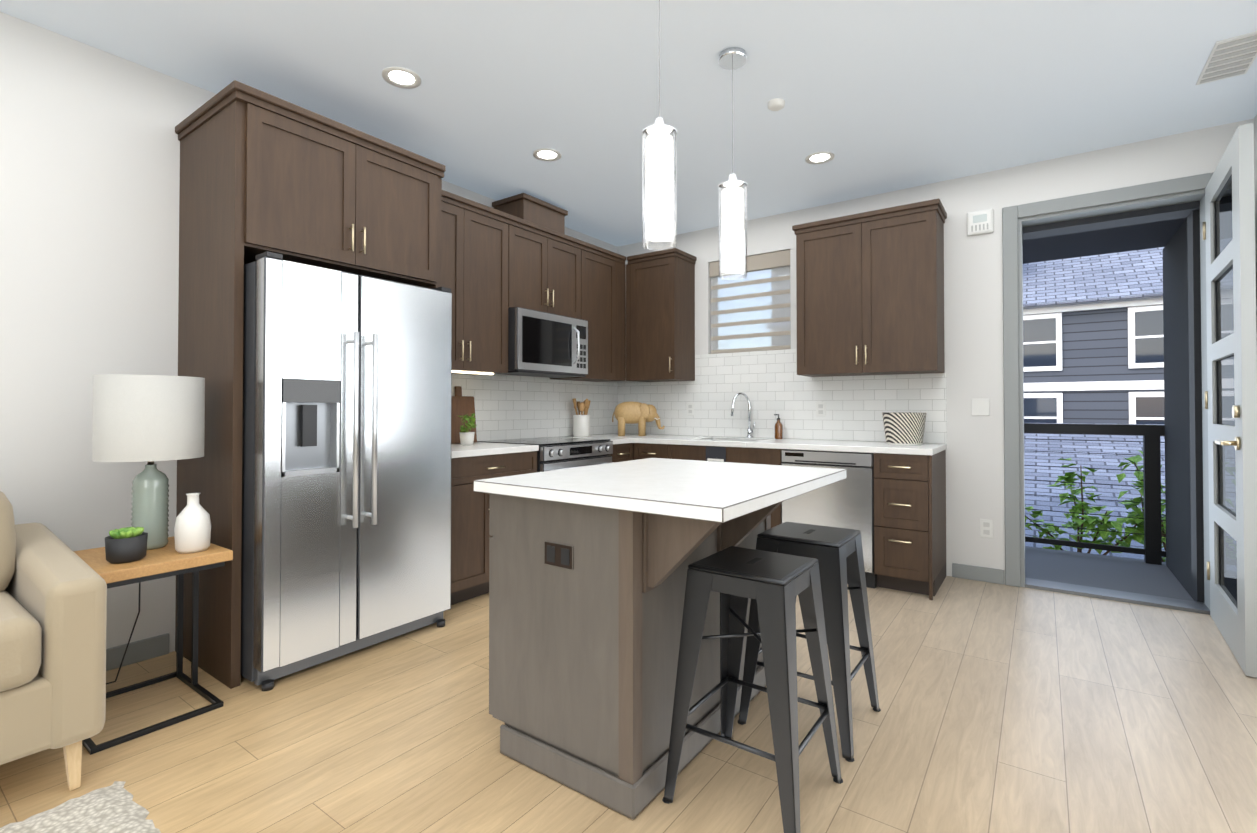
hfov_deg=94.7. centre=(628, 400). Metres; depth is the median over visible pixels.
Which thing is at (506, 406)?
tile backsplash
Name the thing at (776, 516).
base cabinet
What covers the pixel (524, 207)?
vent cover
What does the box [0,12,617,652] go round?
wall
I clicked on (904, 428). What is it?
woven basket
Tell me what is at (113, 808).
shag rug
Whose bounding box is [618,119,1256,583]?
wall
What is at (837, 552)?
stool
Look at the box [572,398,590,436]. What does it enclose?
utensil crock
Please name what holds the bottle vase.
on the side table
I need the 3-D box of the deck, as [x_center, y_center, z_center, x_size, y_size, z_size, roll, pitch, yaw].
[3.609,1.385,3.951,5.000,0.340,1.220,-1,-1,35]
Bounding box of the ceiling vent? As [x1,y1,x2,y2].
[1196,31,1256,84]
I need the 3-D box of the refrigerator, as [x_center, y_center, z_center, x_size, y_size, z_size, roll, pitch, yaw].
[-1.489,0.294,2.916,0.816,1.794,0.925,-1,-1,35]
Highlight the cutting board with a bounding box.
[451,386,476,443]
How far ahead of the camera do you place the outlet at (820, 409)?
4.49 m
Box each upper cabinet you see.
[441,194,516,374]
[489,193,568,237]
[517,222,584,319]
[550,246,612,381]
[613,254,628,380]
[629,250,696,381]
[793,202,944,376]
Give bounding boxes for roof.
[767,247,1163,328]
[1024,423,1165,559]
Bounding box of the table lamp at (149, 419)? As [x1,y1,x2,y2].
[92,374,204,683]
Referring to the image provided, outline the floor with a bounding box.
[0,576,1256,832]
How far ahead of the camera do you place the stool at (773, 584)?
1.69 m
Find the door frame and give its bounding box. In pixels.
[1002,172,1213,614]
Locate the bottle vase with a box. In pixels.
[174,493,210,553]
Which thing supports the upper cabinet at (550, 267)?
attached to the wall at (88, 214)
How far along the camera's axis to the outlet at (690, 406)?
5.16 m
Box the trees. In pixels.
[1025,450,1165,561]
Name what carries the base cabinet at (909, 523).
on the floor
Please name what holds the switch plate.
attached to the wall at (974, 343)
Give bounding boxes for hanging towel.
[706,446,725,461]
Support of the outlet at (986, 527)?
attached to the wall at (974, 343)
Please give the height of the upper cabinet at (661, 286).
1.068 m
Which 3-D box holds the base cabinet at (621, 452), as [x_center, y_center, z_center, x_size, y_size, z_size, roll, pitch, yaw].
[-0.278,0.781,4.796,0.690,0.870,0.350,-1,-1,35]
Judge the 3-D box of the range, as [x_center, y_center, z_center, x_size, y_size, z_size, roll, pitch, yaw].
[-0.587,0.751,4.317,0.722,0.916,0.774,-1,-1,35]
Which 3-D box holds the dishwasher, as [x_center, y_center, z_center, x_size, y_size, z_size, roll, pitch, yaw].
[1.474,0.773,4.085,0.602,0.868,0.590,-1,-1,35]
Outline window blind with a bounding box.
[709,250,790,353]
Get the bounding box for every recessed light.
[382,67,420,88]
[533,148,560,160]
[805,151,834,163]
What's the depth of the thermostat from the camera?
3.88 m
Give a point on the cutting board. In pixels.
(463, 405)
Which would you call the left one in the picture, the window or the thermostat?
the window
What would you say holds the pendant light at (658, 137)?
hanging from the ceiling
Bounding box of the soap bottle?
[774,414,782,438]
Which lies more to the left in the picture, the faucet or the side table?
the side table
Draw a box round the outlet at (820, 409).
[816,402,825,416]
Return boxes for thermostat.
[967,209,992,235]
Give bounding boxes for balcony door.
[1202,123,1256,677]
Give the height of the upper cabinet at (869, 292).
1.068 m
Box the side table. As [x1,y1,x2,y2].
[73,537,232,754]
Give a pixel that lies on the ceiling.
(882, 96)
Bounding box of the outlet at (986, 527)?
[980,519,992,537]
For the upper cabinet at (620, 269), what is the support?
attached to the wall at (88, 214)
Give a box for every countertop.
[451,442,538,457]
[565,433,634,444]
[619,434,946,454]
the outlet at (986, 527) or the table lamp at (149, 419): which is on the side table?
the table lamp at (149, 419)
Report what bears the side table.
on the floor
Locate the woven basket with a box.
[882,412,925,444]
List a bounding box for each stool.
[662,546,842,832]
[738,522,880,761]
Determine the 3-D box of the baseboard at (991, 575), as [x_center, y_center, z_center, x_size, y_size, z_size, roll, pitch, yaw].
[2.340,1.157,3.880,0.300,0.095,0.013,-1,-1,35]
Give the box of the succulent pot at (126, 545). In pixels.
[105,527,147,563]
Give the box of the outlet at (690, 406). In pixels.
[687,403,693,415]
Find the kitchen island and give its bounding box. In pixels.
[474,458,845,819]
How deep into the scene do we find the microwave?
4.23 m
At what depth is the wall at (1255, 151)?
3.14 m
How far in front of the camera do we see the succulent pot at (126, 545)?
2.08 m
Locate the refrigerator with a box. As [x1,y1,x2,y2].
[240,251,451,690]
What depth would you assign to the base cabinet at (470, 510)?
3.43 m
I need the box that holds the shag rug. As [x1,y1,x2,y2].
[0,781,160,832]
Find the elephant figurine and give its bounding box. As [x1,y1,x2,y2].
[612,401,664,435]
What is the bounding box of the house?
[770,271,1164,423]
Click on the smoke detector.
(776, 104)
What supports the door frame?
attached to the wall at (974, 343)
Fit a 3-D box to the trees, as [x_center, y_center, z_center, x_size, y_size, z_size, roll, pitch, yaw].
[4.140,1.613,4.923,1.514,2.409,0.651,-1,-1,35]
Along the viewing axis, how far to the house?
10.56 m
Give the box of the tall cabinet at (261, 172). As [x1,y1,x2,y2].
[175,80,445,688]
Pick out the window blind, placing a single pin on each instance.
(779, 260)
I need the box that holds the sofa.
[0,491,106,790]
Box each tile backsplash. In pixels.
[452,374,619,440]
[620,349,946,443]
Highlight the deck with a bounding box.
[1025,546,1193,600]
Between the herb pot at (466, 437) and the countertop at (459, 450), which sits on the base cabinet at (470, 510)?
the countertop at (459, 450)
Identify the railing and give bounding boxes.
[1024,423,1165,564]
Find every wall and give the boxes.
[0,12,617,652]
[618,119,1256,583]
[1254,115,1256,333]
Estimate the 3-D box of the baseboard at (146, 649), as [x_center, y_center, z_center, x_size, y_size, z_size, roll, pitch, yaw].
[-3.037,1.127,1.503,0.022,0.095,3.009,-1,-1,35]
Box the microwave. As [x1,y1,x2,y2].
[499,307,587,377]
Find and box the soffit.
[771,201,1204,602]
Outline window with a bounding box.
[713,267,790,349]
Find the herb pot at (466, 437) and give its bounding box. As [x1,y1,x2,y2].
[457,413,475,444]
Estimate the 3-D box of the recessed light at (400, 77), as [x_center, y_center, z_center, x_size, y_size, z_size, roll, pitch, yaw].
[-1.083,-1.543,2.765,0.176,0.006,0.176,-1,-1,35]
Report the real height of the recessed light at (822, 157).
0.006 m
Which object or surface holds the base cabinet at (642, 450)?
on the floor
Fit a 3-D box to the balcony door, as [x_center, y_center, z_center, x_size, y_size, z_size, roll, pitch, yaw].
[2.951,-0.003,2.869,0.176,2.380,0.939,-1,-1,35]
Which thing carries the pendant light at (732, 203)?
hanging from the ceiling
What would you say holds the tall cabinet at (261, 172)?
on the floor
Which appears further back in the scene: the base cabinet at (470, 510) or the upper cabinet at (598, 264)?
the upper cabinet at (598, 264)
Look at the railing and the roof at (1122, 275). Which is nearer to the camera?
the railing
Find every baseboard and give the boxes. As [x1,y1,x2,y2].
[106,633,168,670]
[952,563,1003,584]
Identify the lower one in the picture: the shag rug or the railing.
the shag rug
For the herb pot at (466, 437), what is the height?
0.211 m
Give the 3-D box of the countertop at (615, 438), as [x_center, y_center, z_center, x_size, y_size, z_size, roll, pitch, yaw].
[-0.311,0.324,4.797,0.646,0.039,0.310,-1,-1,35]
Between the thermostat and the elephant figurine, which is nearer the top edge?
the thermostat
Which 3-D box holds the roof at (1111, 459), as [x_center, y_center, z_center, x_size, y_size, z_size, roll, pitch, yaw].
[5.954,0.991,7.245,10.000,1.306,5.058,-1,-1,35]
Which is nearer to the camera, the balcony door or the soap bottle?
the balcony door
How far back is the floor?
1.99 m
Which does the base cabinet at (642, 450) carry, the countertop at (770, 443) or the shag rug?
the countertop at (770, 443)
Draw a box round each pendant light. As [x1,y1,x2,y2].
[642,0,676,250]
[718,47,746,279]
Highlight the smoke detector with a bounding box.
[767,98,784,110]
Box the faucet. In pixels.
[731,392,754,437]
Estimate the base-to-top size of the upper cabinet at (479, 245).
1.068 m
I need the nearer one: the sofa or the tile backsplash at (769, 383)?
the sofa
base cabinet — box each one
[451,451,536,604]
[609,443,634,462]
[635,443,714,460]
[771,503,781,527]
[874,450,945,599]
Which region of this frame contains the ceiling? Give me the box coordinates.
[0,0,1256,246]
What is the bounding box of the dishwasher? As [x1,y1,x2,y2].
[781,449,876,588]
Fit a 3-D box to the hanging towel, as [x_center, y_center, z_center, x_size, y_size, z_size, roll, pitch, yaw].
[0.651,0.526,4.322,0.165,0.368,0.005,-1,-1,35]
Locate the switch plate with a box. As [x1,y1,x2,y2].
[971,399,989,415]
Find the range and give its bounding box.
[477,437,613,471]

